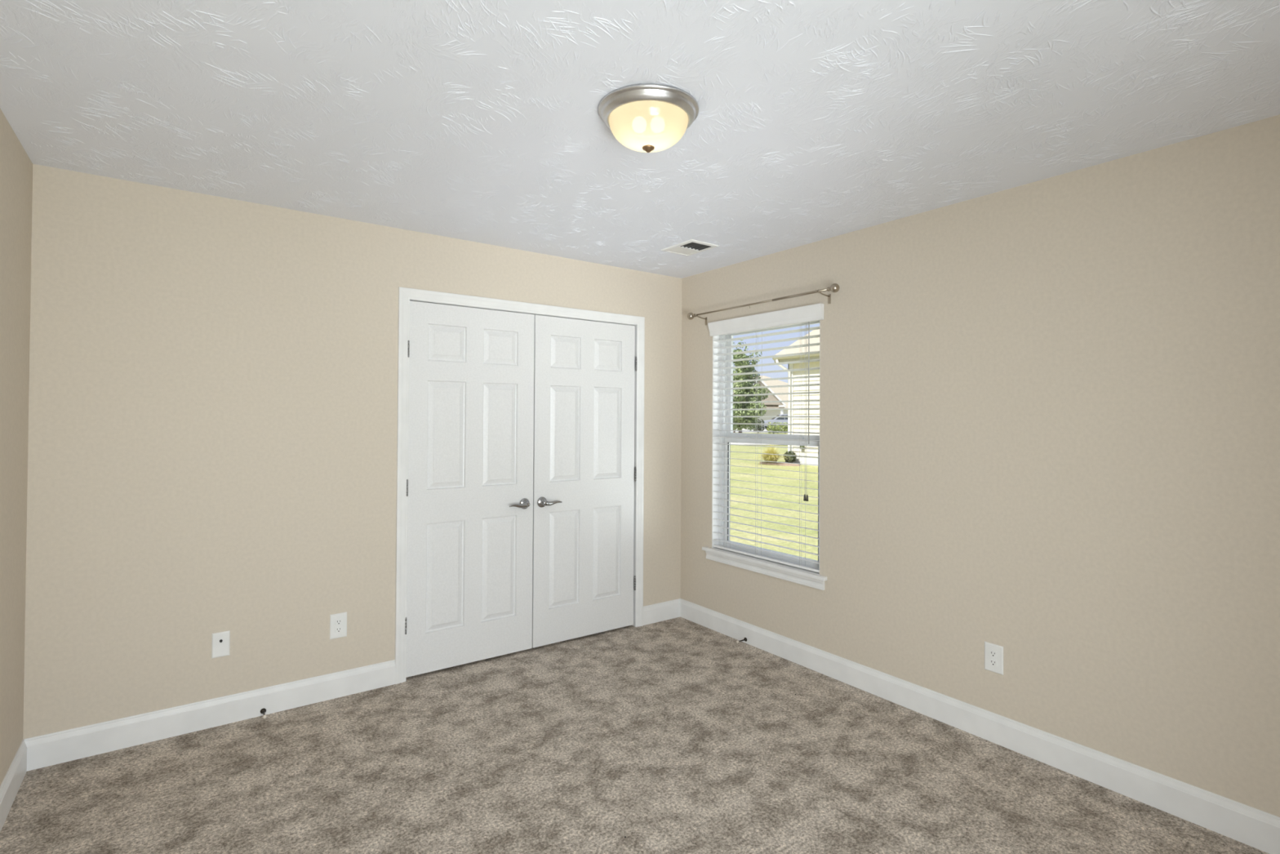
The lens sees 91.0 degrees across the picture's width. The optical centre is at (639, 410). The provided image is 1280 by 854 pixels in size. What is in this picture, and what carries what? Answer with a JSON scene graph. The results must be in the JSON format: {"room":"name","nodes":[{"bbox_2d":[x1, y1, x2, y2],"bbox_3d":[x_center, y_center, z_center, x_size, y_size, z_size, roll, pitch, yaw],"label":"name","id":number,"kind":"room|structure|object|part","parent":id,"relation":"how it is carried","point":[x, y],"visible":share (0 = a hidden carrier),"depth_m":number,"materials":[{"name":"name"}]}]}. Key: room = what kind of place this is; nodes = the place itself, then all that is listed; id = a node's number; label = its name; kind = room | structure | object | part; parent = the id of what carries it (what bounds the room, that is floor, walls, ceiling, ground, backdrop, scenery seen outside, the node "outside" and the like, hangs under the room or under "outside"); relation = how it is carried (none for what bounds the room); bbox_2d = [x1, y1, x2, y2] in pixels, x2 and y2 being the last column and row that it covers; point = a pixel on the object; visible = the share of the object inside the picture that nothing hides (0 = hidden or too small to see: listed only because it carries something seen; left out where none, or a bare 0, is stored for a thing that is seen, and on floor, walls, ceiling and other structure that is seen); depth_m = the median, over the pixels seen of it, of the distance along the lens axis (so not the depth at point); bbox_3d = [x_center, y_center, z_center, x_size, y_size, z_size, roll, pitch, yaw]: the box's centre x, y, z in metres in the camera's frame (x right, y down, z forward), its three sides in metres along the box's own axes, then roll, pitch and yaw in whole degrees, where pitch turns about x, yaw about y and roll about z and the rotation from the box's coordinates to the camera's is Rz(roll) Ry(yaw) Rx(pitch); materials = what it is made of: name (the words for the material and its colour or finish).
{"room":"empty bedroom","nodes":[
{"label":"empty bedroom","id":0,"kind":"room"},
{"bbox_2d":[0,108,32,785],"bbox_3d":[-1.270,0.207,0.779,0.140,2.440,4.240,1,-1,-36],"label":"wall","id":1,"kind":"structure","parent":0,"point":[15,165],"depth_m":2.31,"materials":[{"name":"paint"}]},
{"bbox_2d":[0,738,26,831],"bbox_3d":[-1.255,1.365,0.867,0.014,0.126,4.100,1,-1,-36],"label":"baseboard","id":2,"kind":"structure","parent":1,"relation":"attached to","point":[10,786],"depth_m":2.31,"materials":[{"name":"white paint"}]},
{"bbox_2d":[22,164,681,738],"bbox_3d":[-1.172,0.240,3.544,3.562,2.440,0.110,1,-1,-36],"label":"wall","id":3,"kind":"structure","parent":0,"point":[213,391],"depth_m":2.92,"materials":[{"name":"paint"}]},
{"bbox_2d":[24,659,395,771],"bbox_3d":[-1.887,1.386,2.935,1.434,0.126,0.014,1,-1,-36],"label":"baseboard","id":4,"kind":"structure","parent":3,"relation":"attached to","point":[73,744],"depth_m":2.84,"materials":[{"name":"white paint"}]},
{"bbox_2d":[260,707,266,718],"bbox_3d":[-1.770,1.429,2.962,0.025,0.025,0.080,1,-1,-36],"label":"door stop","id":5,"kind":"object","parent":4,"relation":"attached to","point":[263,710],"visible":1,"depth_m":2.98,"materials":[{"name":"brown metal"}]},
{"bbox_2d":[211,630,230,657],"bbox_3d":[-1.934,1.081,2.902,0.070,0.114,0.016,1,-1,-36],"label":"cable plate","id":6,"kind":"object","parent":3,"relation":"attached to","point":[220,641],"visible":1,"depth_m":2.90,"materials":[{"name":"white plastic"}]},
{"bbox_2d":[329,612,346,639],"bbox_3d":[-1.533,1.094,3.200,0.080,0.124,0.008,1,-1,-36],"label":"wall outlet","id":7,"kind":"object","parent":3,"relation":"attached to","point":[338,622],"visible":1,"depth_m":3.20,"materials":[{"name":"white plastic"}]},
{"bbox_2d":[334,626,342,632],"bbox_3d":[-1.532,1.114,3.197,0.034,0.028,0.002,1,-1,-36],"label":"receptacle","id":8,"kind":"object","parent":7,"relation":"attached to","point":[337,628],"depth_m":3.20,"materials":[{"name":"white plastic"}]},
{"bbox_2d":[334,618,342,625],"bbox_3d":[-1.531,1.075,3.198,0.034,0.028,0.002,1,-1,-36],"label":"receptacle","id":9,"kind":"object","parent":7,"relation":"attached to","point":[337,621],"depth_m":3.20,"materials":[{"name":"white plastic"}]},
{"bbox_2d":[404,300,534,677],"bbox_3d":[-0.955,0.426,3.619,0.762,2.041,0.094,1,-1,-36],"label":"door","id":10,"kind":"structure","parent":3,"relation":"in","point":[469,482],"depth_m":3.61,"materials":[{"name":"white paint"}]},
{"bbox_3d":[-0.718,0.566,3.754,0.133,0.036,0.033,1,-1,-36],"label":"lever","id":11,"kind":"part","parent":10,"relation":"part of","materials":[{"name":"silver metal"}]},
{"bbox_2d":[395,286,644,684],"bbox_3d":[-0.672,0.406,3.897,1.640,2.122,0.128,1,-1,-36],"label":"door frame","id":12,"kind":"structure","parent":3,"relation":"attached to","point":[406,295],"depth_m":3.54,"materials":[{"name":"white paint"}]},
{"bbox_2d":[532,315,636,647],"bbox_3d":[-0.332,0.435,4.075,0.767,2.041,0.094,1,-1,-36],"label":"door","id":13,"kind":"structure","parent":3,"relation":"in","point":[584,473],"depth_m":4.06,"materials":[{"name":"white paint"}]},
{"bbox_3d":[-0.541,0.568,3.884,0.133,0.036,0.033,1,-1,-36],"label":"lever","id":14,"kind":"part","parent":13,"relation":"part of","materials":[{"name":"silver metal"}]},
{"bbox_2d":[643,598,680,625],"bbox_3d":[0.156,1.415,4.428,0.348,0.126,0.014,1,-1,-36],"label":"baseboard","id":15,"kind":"structure","parent":3,"relation":"attached to","point":[657,612],"depth_m":4.42,"materials":[{"name":"white paint"}]},
{"bbox_2d":[0,617,1269,853],"bbox_3d":[-0.060,1.479,2.117,3.702,0.060,4.990,1,-1,-36],"label":"floor","id":16,"kind":"structure","parent":0,"point":[675,735],"depth_m":2.48,"materials":[{"name":"carpet"}]},
{"bbox_2d":[0,0,1279,278],"bbox_3d":[-0.029,-1.050,2.123,4.322,0.122,5.550,1,-1,-36],"label":"ceiling","id":17,"kind":"structure","parent":0,"point":[477,121],"depth_m":2.01,"materials":[{"name":"white paint"}]},
{"bbox_2d":[598,83,698,152],"bbox_3d":[0.028,-0.920,2.071,0.331,0.141,0.331,1,-1,-36],"label":"ceiling light","id":18,"kind":"object","parent":17,"relation":"attached to","point":[647,117],"visible":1,"depth_m":1.98,"materials":[{"name":"beige glass"}]},
{"bbox_3d":[0.028,-0.911,2.070,0.261,0.091,0.261,1,-1,-36],"label":"lamp shade","id":19,"kind":"part","parent":18,"relation":"part of","materials":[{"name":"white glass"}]},
{"bbox_2d":[661,239,719,256],"bbox_3d":[0.295,-0.965,3.741,0.212,0.009,0.284,1,-1,-36],"label":"ceiling vent","id":20,"kind":"object","parent":17,"relation":"in","point":[683,248],"visible":1,"depth_m":3.72,"materials":[{"name":"white plastic"}]},
{"bbox_3d":[0.259,-0.965,3.791,0.164,0.006,0.112,1,-1,-36],"label":"damper plate","id":21,"kind":"part","parent":20,"relation":"part of","materials":[{"name":"white plastic"}]},
{"bbox_2d":[680,115,1279,817],"bbox_3d":[1.573,0.248,2.925,0.140,2.440,4.350,1,-1,-36],"label":"wall","id":22,"kind":"structure","parent":0,"point":[1050,418],"depth_m":2.59,"materials":[{"name":"paint"}]},
{"bbox_2d":[687,283,839,324],"bbox_3d":[0.723,-0.638,3.886,0.119,0.086,1.235,1,-1,-36],"label":"curtain rod","id":23,"kind":"object","parent":22,"relation":"attached to","point":[834,287],"visible":1,"depth_m":3.66,"materials":[{"name":"silver metal"}]},
{"bbox_2d":[702,320,826,590],"bbox_3d":[0.819,0.213,3.979,0.234,1.594,1.014,1,-1,-36],"label":"window","id":24,"kind":"structure","parent":22,"relation":"in","point":[780,571],"depth_m":4.23,"materials":[{"name":"white plastic"}]},
{"bbox_3d":[0.836,0.186,3.984,0.074,1.537,0.890,1,-1,-36],"label":"frame","id":25,"kind":"part","parent":24,"relation":"part of","materials":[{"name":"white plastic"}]},
{"bbox_2d":[707,302,823,573],"bbox_3d":[0.771,0.164,3.926,0.092,1.528,0.934,1,-1,-36],"label":"window blind","id":26,"kind":"object","parent":24,"relation":"attached to","point":[806,314],"visible":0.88,"depth_m":3.88,"materials":[{"name":"white plastic"}]},
{"bbox_3d":[0.583,0.196,4.214,0.055,1.453,0.012,1,-1,-36],"label":"ladder cord","id":27,"kind":"part","parent":26,"relation":"part of","materials":[{"name":"white fabric"}]},
{"bbox_3d":[0.749,0.194,3.988,0.055,1.453,0.012,1,-1,-36],"label":"ladder cord","id":28,"kind":"part","parent":26,"relation":"part of","materials":[{"name":"white fabric"}]},
{"bbox_3d":[0.777,0.918,3.935,0.051,0.019,0.882,1,-1,-36],"label":"rail","id":29,"kind":"part","parent":26,"relation":"part of","materials":[{"name":"white plastic"}]},
{"bbox_3d":[0.955,0.192,3.705,0.055,1.453,0.012,1,-1,-36],"label":"ladder cord","id":30,"kind":"part","parent":26,"relation":"part of","materials":[{"name":"white fabric"}]},
{"bbox_3d":[0.964,-0.021,3.650,0.002,1.019,0.021,1,-1,-36],"label":"pull cord","id":31,"kind":"part","parent":26,"relation":"part of","materials":[{"name":"white fabric"}]},
{"bbox_3d":[0.821,0.552,3.970,0.030,0.751,0.826,1,-1,-36],"label":"sash","id":32,"kind":"part","parent":24,"relation":"part of","materials":[{"name":"white plastic"}]},
{"bbox_3d":[0.853,-0.170,3.999,0.022,0.763,0.826,1,-1,-36],"label":"sash","id":33,"kind":"part","parent":24,"relation":"part of","materials":[{"name":"white plastic"}]},
{"bbox_2d":[680,598,1279,853],"bbox_3d":[1.496,1.404,2.877,0.014,0.126,4.100,1,-1,-36],"label":"baseboard","id":34,"kind":"structure","parent":22,"relation":"attached to","point":[1260,829],"depth_m":2.65,"materials":[{"name":"white paint"}]},
{"bbox_2d":[736,637,746,643],"bbox_3d":[0.639,1.452,3.970,0.080,0.025,0.025,1,-1,-36],"label":"door stop","id":35,"kind":"object","parent":34,"relation":"attached to","point":[744,638],"visible":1,"depth_m":3.98,"materials":[{"name":"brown metal"}]},
{"bbox_2d":[984,641,1003,675],"bbox_3d":[1.568,1.098,2.790,0.008,0.124,0.080,1,-1,-36],"label":"wall outlet","id":36,"kind":"object","parent":22,"relation":"attached to","point":[993,653],"visible":1,"depth_m":2.79,"materials":[{"name":"white plastic"}]},
{"bbox_2d":[989,658,997,666],"bbox_3d":[1.566,1.117,2.788,0.002,0.028,0.034,1,-1,-36],"label":"receptacle","id":37,"kind":"object","parent":36,"relation":"attached to","point":[993,662],"depth_m":2.79,"materials":[{"name":"white plastic"}]},
{"bbox_2d":[989,649,997,657],"bbox_3d":[1.566,1.079,2.788,0.002,0.028,0.034,1,-1,-36],"label":"receptacle","id":38,"kind":"object","parent":36,"relation":"attached to","point":[993,653],"depth_m":2.79,"materials":[{"name":"white plastic"}]},
{"label":"outside","id":39,"kind":"structure","parent":0,"visible":0},
{"bbox_2d":[729,428,817,559],"bbox_3d":[4.946,2.196,57.477,250.000,0.330,200.000,1,-1,-36],"label":"lawn","id":40,"kind":"structure","parent":39,"point":[811,468],"depth_m":11.18,"materials":[{"name":"green plant"}]},
{"bbox_2d":[751,418,764,433],"bbox_3d":[10.902,1.397,57.977,1.265,1.361,0.782,0,-1,-7],"label":"shrub","id":41,"kind":"object","parent":40,"relation":"on","point":[757,427],"visible":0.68,"depth_m":57.88,"materials":[{"name":"green plant"}]},
{"bbox_2d":[733,375,787,428],"bbox_3d":[17.569,-1.212,86.565,24.100,7.300,14.050,0,-1,0],"label":"house","id":42,"kind":"structure","parent":40,"relation":"on","point":[762,383],"depth_m":81.98,"materials":[{"name":"beige"}]},
{"bbox_2d":[766,422,781,433],"bbox_3d":[11.899,1.507,55.954,1.388,1.102,0.838,0,-1,1],"label":"shrub","id":43,"kind":"object","parent":40,"relation":"on","point":[771,427],"visible":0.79,"depth_m":55.81,"materials":[{"name":"green plant"}]},
{"bbox_2d":[759,462,799,466],"bbox_3d":[4.160,1.544,18.411,0.872,0.093,1.422,1,-1,-36],"label":"mulch bed","id":44,"kind":"object","parent":40,"relation":"on","point":[763,463],"visible":0.69,"depth_m":18.09,"materials":[{"name":"brown soil"}]},
{"bbox_2d":[751,444,789,462],"bbox_3d":[3.843,1.203,18.482,1.334,0.628,1.333,0,-1,29],"label":"ornamental grass","id":45,"kind":"object","parent":44,"relation":"on","point":[767,457],"depth_m":18.35,"materials":[{"name":"plant"}]},
{"bbox_2d":[783,450,797,462],"bbox_3d":[4.371,1.389,18.366,0.359,0.459,0.428,1,-1,-36],"label":"shrub","id":46,"kind":"object","parent":44,"relation":"on","point":[792,459],"visible":0.88,"depth_m":18.26,"materials":[{"name":"green plant"}]},
{"bbox_2d":[776,422,787,431],"bbox_3d":[13.400,1.564,57.987,1.731,1.054,1.034,0,-1,-5],"label":"shrub","id":47,"kind":"object","parent":40,"relation":"on","point":[784,428],"visible":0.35,"depth_m":57.80,"materials":[{"name":"green plant"}]},
{"bbox_2d":[772,328,819,466],"bbox_3d":[11.420,-2.211,16.991,10.020,8.000,11.730,1,-1,-36],"label":"house","id":48,"kind":"structure","parent":40,"relation":"on","point":[815,420],"depth_m":18.26,"materials":[{"name":"beige"}]},
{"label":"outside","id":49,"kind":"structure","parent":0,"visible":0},
{"bbox_2d":[735,428,772,432],"bbox_3d":[14.997,2.210,69.452,17.994,0.022,18.994,0,-1,0],"label":"driveway","id":50,"kind":"structure","parent":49,"point":[736,428],"depth_m":61.63,"materials":[{"name":"concrete"}]},
{"bbox_2d":[760,413,787,428],"bbox_3d":[17.011,1.349,73.961,5.618,1.850,2.000,0,-1,0],"label":"car","id":51,"kind":"object","parent":50,"relation":"on","point":[775,420],"visible":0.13,"depth_m":73.04,"materials":[{"name":"silver metal"}]},
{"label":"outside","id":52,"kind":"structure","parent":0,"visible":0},
{"bbox_2d":[729,442,776,444],"bbox_3d":[4.996,1.745,35.018,69.978,0.017,6.898,0,-1,0],"label":"street","id":53,"kind":"structure","parent":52,"point":[739,443],"depth_m":32.38,"materials":[{"name":"grey asphalt"}]},
{"bbox_2d":[733,339,769,432],"bbox_3d":[5.447,-1.033,34.139,3.152,5.598,2.830,0,-1,4],"label":"street tree","id":54,"kind":"object","parent":53,"relation":"on","point":[740,377],"visible":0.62,"depth_m":33.47,"materials":[{"name":"green plant"}]}
]}

